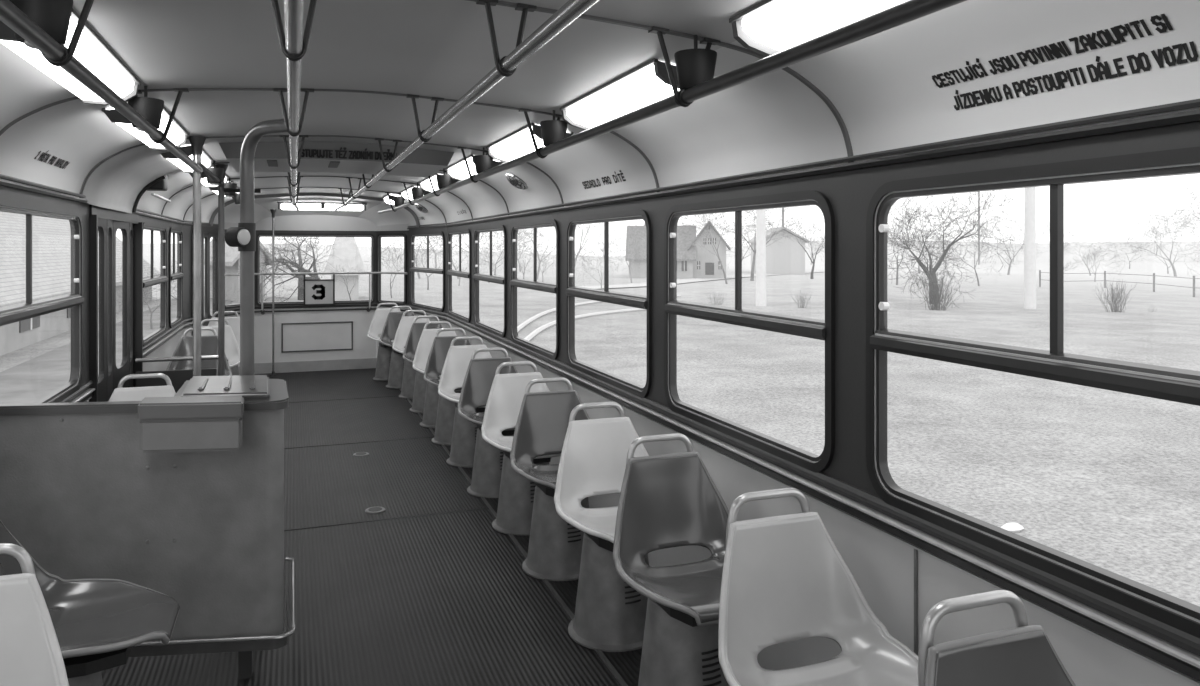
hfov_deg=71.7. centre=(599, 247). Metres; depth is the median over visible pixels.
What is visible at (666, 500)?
passenger seat
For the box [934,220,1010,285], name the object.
bare tree
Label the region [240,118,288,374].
pole
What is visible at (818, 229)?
tree
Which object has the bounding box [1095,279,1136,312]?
bush
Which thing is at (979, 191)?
pole
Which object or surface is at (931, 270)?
bare tree
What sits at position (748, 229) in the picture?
tree
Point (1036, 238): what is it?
tree
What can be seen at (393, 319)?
passenger seat
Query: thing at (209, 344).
passenger seat
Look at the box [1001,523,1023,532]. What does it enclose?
paper litter
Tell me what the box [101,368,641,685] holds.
floor
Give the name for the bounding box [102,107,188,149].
ceiling light
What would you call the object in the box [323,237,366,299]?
house
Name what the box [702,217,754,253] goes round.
tree
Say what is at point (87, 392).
trim
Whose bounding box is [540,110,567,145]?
lamp
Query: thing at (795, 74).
trim
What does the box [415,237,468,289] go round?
bare tree
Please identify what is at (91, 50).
ceiling light
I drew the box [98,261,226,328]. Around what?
bare tree
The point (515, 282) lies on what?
window
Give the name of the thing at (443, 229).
wall
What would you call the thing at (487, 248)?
bare tree
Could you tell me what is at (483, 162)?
lamp
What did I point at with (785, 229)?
bare tree
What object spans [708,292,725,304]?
bush
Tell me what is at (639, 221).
tree
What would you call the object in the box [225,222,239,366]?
wall
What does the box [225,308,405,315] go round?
trim
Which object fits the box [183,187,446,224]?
trim
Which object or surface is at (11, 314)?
window
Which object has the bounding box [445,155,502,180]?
ceiling light
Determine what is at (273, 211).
pole
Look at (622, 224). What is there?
tree
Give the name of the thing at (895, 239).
bare tree
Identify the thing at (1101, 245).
tree
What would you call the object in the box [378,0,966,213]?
handrail
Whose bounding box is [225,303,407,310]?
trim
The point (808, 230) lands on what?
tree
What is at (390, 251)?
bare tree
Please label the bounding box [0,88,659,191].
trim
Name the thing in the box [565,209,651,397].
window
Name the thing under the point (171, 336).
trim
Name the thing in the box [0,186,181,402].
wall
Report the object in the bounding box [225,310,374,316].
trim
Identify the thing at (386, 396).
trim
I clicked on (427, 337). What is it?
passenger seat
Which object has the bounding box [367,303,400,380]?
passenger seat
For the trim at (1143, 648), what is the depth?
1.90 m
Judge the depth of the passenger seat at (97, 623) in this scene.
2.13 m
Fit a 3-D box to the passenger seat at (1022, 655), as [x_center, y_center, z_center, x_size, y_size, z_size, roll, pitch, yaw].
[0.716,0.983,1.195,0.459,0.786,0.480,0,0,-20]
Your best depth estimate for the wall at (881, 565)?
2.21 m
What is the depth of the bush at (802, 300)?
32.95 m
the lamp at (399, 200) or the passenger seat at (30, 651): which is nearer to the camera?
the passenger seat at (30, 651)
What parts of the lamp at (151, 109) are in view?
stem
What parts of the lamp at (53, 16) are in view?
bulb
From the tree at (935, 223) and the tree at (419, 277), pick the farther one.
the tree at (935, 223)
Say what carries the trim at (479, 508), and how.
attached to the floor
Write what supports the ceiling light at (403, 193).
attached to the ceiling
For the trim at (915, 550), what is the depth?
1.99 m
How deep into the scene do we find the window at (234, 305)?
8.74 m
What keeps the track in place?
on the ground
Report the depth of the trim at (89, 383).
3.96 m
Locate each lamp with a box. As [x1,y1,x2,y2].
[9,0,72,48]
[127,86,163,130]
[206,161,223,184]
[224,223,255,250]
[225,177,236,196]
[234,193,239,204]
[393,192,404,206]
[411,182,423,199]
[436,168,451,188]
[474,147,492,173]
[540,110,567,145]
[674,35,716,89]
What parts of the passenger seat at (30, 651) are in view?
handle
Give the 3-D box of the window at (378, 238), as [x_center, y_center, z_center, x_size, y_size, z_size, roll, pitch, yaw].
[-2.351,0.237,9.406,0.498,0.807,0.044,0,0,35]
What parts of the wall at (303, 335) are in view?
panel, panel moulding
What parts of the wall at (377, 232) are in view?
panel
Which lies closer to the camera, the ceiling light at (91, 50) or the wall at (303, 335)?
the ceiling light at (91, 50)
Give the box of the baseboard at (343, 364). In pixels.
[255,358,375,373]
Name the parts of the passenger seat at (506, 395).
handle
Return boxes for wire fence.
[1039,270,1199,296]
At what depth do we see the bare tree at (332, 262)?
33.04 m
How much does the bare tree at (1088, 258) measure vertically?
3.065 m
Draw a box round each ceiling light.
[0,8,140,104]
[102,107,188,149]
[161,152,192,172]
[178,145,192,159]
[189,171,228,186]
[201,150,212,167]
[209,181,238,196]
[277,202,366,210]
[383,194,396,204]
[400,186,430,200]
[419,173,458,191]
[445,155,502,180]
[486,123,572,162]
[560,58,679,129]
[729,0,905,56]
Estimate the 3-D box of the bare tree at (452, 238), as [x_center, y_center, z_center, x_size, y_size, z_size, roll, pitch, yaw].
[-8.253,0.820,49.889,3.624,3.085,2.160,0,0,-10]
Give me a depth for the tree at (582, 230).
88.81 m
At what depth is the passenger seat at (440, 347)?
5.92 m
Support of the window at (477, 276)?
in the wall at (881, 565)
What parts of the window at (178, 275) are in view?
frame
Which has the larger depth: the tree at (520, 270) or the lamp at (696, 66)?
the tree at (520, 270)
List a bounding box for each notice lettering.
[34,150,68,168]
[582,170,625,188]
[932,14,1197,110]
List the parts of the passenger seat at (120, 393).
handle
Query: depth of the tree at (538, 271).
62.38 m
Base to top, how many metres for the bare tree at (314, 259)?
4.526 m
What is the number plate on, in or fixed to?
on the trim at (372, 303)
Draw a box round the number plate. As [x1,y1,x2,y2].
[304,274,334,305]
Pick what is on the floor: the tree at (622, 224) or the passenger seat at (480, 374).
the passenger seat at (480, 374)
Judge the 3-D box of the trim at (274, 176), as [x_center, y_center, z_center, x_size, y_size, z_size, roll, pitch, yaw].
[-2.148,-0.394,6.519,2.324,0.348,0.022,0,0,-20]
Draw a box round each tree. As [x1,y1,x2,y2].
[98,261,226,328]
[116,256,239,315]
[204,237,326,301]
[239,237,335,301]
[261,237,329,299]
[329,262,358,300]
[364,235,465,278]
[369,238,424,297]
[383,234,496,267]
[398,232,502,278]
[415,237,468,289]
[417,232,492,257]
[433,238,489,285]
[436,228,550,274]
[479,229,549,271]
[479,236,525,282]
[494,232,555,278]
[519,224,609,279]
[522,220,634,269]
[524,241,555,281]
[575,232,625,289]
[580,224,622,254]
[599,222,646,282]
[613,221,641,251]
[677,209,774,283]
[699,206,805,280]
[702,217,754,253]
[723,214,775,270]
[786,212,824,278]
[804,230,824,264]
[807,229,824,265]
[887,190,1022,307]
[887,221,960,273]
[888,219,932,284]
[917,223,983,268]
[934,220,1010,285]
[952,219,1023,264]
[961,202,1067,275]
[996,228,1022,261]
[1004,238,1049,262]
[1036,227,1098,253]
[1064,233,1126,275]
[1074,249,1107,281]
[1091,204,1199,276]
[1103,230,1161,268]
[1120,216,1199,273]
[1140,228,1190,255]
[1154,185,1199,243]
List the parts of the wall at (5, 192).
panel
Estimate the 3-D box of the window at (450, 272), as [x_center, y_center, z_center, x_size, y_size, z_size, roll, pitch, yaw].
[-1.273,0.237,7.514,0.054,0.807,1.112,0,0,-20]
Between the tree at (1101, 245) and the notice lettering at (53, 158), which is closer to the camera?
the notice lettering at (53, 158)
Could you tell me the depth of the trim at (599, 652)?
3.32 m
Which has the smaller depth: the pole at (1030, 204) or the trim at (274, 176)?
the trim at (274, 176)
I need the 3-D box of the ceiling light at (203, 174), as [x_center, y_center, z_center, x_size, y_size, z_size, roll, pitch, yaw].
[-2.688,-0.486,5.713,0.184,0.080,0.860,0,0,-20]
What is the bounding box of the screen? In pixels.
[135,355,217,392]
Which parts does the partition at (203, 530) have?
bumper rail, leg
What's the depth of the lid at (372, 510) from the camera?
4.34 m
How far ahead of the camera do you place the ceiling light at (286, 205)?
8.90 m
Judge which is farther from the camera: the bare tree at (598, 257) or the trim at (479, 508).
the bare tree at (598, 257)
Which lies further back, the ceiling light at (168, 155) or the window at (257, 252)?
the window at (257, 252)
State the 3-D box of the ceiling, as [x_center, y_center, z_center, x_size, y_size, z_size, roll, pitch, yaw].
[-1.273,-0.393,4.146,2.320,0.346,11.060,0,0,-20]
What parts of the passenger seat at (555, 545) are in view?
handle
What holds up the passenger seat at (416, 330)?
on the floor
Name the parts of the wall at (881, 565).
panel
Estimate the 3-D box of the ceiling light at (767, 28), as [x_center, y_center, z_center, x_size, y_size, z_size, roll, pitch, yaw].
[0.546,-0.486,1.486,0.184,0.080,0.950,0,0,-20]
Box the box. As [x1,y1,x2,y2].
[138,396,243,452]
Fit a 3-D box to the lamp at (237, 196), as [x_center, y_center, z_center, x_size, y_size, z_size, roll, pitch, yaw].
[-3.189,-0.454,7.351,0.106,0.149,0.106,0,0,-20]
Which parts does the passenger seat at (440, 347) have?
handle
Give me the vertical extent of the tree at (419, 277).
6.300 m
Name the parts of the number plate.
plate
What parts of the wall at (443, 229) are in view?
panel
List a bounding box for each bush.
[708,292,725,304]
[789,292,810,307]
[915,270,959,310]
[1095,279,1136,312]
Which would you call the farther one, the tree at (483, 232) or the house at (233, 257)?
the tree at (483, 232)
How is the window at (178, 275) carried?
in the wall at (5, 192)
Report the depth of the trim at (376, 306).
9.29 m
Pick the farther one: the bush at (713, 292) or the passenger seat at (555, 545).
the bush at (713, 292)
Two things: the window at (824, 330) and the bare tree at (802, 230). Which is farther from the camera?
the bare tree at (802, 230)
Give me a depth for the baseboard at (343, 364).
9.31 m
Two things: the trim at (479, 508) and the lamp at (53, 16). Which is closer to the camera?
the lamp at (53, 16)
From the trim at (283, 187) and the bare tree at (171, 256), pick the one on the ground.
the bare tree at (171, 256)
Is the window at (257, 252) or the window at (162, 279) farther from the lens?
the window at (257, 252)
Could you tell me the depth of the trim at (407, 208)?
8.49 m
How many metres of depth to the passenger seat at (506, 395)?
4.09 m
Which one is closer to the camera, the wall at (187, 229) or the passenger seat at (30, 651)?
the passenger seat at (30, 651)
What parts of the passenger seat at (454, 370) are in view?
handle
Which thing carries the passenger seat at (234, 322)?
on the floor
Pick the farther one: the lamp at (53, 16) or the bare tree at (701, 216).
the bare tree at (701, 216)
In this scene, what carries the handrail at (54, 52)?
attached to the ceiling
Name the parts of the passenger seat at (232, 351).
handle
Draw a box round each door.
[89,205,142,401]
[192,223,217,335]
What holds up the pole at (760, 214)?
on the ground
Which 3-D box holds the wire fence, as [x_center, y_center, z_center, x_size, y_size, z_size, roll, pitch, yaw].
[31.731,2.148,49.567,4.126,1.313,14.638,0,0,4]
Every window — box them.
[0,198,83,402]
[143,222,167,346]
[169,227,183,327]
[225,233,407,314]
[225,304,239,308]
[376,233,406,304]
[410,231,444,311]
[446,229,470,322]
[473,225,506,337]
[510,219,559,359]
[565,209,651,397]
[664,190,834,472]
[866,146,1199,638]
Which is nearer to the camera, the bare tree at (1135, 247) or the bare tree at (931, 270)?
the bare tree at (931, 270)
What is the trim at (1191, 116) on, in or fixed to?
attached to the wall at (881, 565)
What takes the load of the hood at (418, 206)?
attached to the ceiling
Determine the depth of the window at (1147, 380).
1.67 m
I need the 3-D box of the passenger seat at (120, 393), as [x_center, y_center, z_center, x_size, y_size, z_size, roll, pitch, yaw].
[-2.053,0.983,3.675,0.459,0.786,0.480,0,0,-20]
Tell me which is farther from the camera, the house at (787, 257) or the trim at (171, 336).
the house at (787, 257)
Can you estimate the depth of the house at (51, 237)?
21.32 m
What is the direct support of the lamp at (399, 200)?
hanging from the ceiling
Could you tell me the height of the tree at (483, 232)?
8.064 m
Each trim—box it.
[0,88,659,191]
[0,179,217,227]
[60,317,192,402]
[70,322,192,401]
[79,135,563,206]
[79,324,192,401]
[84,326,192,401]
[161,176,472,220]
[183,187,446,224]
[209,193,419,227]
[212,162,508,212]
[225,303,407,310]
[225,306,408,313]
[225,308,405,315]
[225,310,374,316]
[284,437,429,448]
[284,508,487,530]
[289,396,393,402]
[400,388,627,685]
[407,109,1199,228]
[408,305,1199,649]
[414,312,1199,680]
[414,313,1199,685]
[467,0,853,162]
[914,549,917,654]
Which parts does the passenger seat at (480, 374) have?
handle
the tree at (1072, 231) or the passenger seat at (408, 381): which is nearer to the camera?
the passenger seat at (408, 381)
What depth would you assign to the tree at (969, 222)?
89.01 m
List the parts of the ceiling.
cove panel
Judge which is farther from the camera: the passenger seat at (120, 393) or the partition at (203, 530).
the passenger seat at (120, 393)
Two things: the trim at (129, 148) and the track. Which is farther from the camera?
the track
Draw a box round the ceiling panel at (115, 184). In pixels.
[82,145,180,212]
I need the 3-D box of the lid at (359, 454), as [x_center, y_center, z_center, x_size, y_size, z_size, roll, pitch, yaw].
[-1.595,1.375,5.540,0.104,0.008,0.104,0,0,-20]
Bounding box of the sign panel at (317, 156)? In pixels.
[219,141,454,176]
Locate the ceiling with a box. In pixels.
[0,0,1199,227]
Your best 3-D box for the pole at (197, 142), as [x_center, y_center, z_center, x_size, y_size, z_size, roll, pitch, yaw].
[-1.905,0.425,3.923,0.092,1.909,0.092,0,0,-20]
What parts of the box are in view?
lid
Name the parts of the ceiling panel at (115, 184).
edge trim, motor, rod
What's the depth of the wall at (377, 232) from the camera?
9.32 m
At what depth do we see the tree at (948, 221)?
90.28 m
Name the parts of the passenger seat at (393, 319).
handle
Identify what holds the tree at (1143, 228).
on the ground
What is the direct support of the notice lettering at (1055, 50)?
attached to the ceiling
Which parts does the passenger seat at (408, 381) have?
handle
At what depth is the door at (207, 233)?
8.18 m
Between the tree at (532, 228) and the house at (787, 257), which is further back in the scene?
the house at (787, 257)
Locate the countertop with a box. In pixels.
[0,379,288,415]
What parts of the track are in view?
rail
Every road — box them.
[0,286,232,403]
[577,267,896,288]
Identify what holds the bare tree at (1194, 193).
on the ground
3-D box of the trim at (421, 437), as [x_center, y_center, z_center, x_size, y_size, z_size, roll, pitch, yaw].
[-2.055,1.379,5.749,1.820,0.002,0.010,0,0,-20]
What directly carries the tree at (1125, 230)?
on the ground
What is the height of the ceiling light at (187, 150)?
0.080 m
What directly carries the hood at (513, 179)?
attached to the ceiling
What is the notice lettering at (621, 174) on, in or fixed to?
attached to the ceiling
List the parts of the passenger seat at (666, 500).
handle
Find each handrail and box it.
[0,0,202,172]
[271,0,316,209]
[334,0,598,210]
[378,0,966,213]
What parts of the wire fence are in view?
post, post, post, post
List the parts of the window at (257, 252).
rear rail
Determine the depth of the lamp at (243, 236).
3.01 m
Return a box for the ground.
[0,241,1199,605]
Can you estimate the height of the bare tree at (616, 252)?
4.368 m
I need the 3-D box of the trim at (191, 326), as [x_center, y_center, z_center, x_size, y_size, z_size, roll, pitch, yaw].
[-2.082,0.716,3.067,0.056,0.005,9.596,0,0,-20]
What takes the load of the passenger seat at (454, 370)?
on the floor
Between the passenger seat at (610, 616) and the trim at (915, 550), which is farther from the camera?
the passenger seat at (610, 616)
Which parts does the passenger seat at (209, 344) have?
handle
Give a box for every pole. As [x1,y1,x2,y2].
[188,136,205,375]
[215,164,227,375]
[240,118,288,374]
[269,209,276,375]
[756,209,765,305]
[978,191,979,259]
[1024,187,1035,308]
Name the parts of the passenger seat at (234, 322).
handle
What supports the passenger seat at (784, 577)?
on the floor
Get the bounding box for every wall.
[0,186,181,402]
[182,224,191,336]
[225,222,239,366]
[254,215,375,362]
[376,224,408,354]
[409,227,446,327]
[447,122,1199,685]
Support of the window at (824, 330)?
in the wall at (881, 565)
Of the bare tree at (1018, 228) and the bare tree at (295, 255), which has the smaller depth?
the bare tree at (295, 255)
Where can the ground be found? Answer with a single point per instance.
(1109, 480)
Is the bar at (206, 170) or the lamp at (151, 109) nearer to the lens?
the lamp at (151, 109)
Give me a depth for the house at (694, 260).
67.25 m
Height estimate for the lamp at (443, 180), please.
0.149 m
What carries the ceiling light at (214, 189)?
attached to the ceiling
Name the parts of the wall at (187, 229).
panel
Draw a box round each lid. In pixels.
[353,452,368,456]
[365,507,384,513]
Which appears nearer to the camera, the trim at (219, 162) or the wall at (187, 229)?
the trim at (219, 162)
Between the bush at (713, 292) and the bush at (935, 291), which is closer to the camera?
the bush at (935, 291)
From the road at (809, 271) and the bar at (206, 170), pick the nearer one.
the bar at (206, 170)
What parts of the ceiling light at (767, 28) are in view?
frame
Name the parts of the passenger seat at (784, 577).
handle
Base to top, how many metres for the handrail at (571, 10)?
0.173 m
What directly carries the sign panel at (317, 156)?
in the ceiling
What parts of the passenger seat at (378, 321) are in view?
handle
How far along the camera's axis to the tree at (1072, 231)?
144.44 m
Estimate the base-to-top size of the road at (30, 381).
0.040 m
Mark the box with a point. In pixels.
(197, 423)
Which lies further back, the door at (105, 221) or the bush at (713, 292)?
the bush at (713, 292)
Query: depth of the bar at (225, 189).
5.26 m
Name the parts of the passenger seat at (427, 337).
handle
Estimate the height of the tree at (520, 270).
5.683 m
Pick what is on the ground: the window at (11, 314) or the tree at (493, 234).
the tree at (493, 234)
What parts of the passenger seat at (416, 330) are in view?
handle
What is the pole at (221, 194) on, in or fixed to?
on the floor
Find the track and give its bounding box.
[517,295,680,340]
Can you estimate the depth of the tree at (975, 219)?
145.93 m
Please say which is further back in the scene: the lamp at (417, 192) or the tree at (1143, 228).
the tree at (1143, 228)
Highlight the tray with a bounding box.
[181,375,269,398]
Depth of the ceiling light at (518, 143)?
3.86 m
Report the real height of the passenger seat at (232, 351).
0.786 m
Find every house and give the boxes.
[0,211,159,355]
[204,240,276,302]
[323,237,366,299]
[625,222,730,278]
[747,227,809,274]
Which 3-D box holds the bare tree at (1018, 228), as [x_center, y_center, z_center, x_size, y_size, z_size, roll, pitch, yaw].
[74.528,-0.681,148.300,7.631,6.540,6.823,0,0,-20]
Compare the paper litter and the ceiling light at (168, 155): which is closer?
the ceiling light at (168, 155)
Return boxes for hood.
[415,203,427,212]
[505,172,527,189]
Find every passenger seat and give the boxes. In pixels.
[0,520,179,685]
[0,543,68,685]
[108,373,175,401]
[166,328,231,375]
[201,319,239,367]
[208,311,239,375]
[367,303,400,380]
[380,306,414,388]
[392,310,429,398]
[403,315,442,412]
[412,321,456,427]
[424,328,471,444]
[438,336,491,467]
[458,347,517,497]
[481,361,560,535]
[510,377,589,580]
[554,402,648,651]
[613,433,728,685]
[718,488,917,685]
[918,590,1075,685]
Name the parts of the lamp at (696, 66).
stem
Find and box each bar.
[201,163,222,185]
[224,188,260,192]
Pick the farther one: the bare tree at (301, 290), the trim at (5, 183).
the bare tree at (301, 290)
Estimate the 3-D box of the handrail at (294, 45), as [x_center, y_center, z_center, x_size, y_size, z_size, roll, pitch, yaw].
[-1.504,-0.476,4.082,0.135,0.172,9.900,0,0,-20]
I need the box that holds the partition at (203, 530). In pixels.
[0,379,295,679]
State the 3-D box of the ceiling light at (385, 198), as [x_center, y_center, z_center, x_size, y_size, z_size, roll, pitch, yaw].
[-2.083,-0.486,8.387,0.166,0.080,0.580,0,0,-20]
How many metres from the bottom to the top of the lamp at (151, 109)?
0.149 m
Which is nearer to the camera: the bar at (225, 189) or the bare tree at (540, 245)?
the bar at (225, 189)
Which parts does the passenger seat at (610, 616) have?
handle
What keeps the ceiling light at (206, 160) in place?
attached to the ceiling
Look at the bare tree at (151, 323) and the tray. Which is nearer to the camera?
the tray
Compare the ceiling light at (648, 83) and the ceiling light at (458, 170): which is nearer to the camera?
the ceiling light at (648, 83)
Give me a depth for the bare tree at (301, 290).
35.57 m
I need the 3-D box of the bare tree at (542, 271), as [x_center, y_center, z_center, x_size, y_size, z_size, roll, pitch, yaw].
[-3.650,0.798,57.519,3.456,3.260,4.821,0,0,1]
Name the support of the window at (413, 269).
in the wall at (443, 229)
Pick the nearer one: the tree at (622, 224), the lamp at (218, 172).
the lamp at (218, 172)

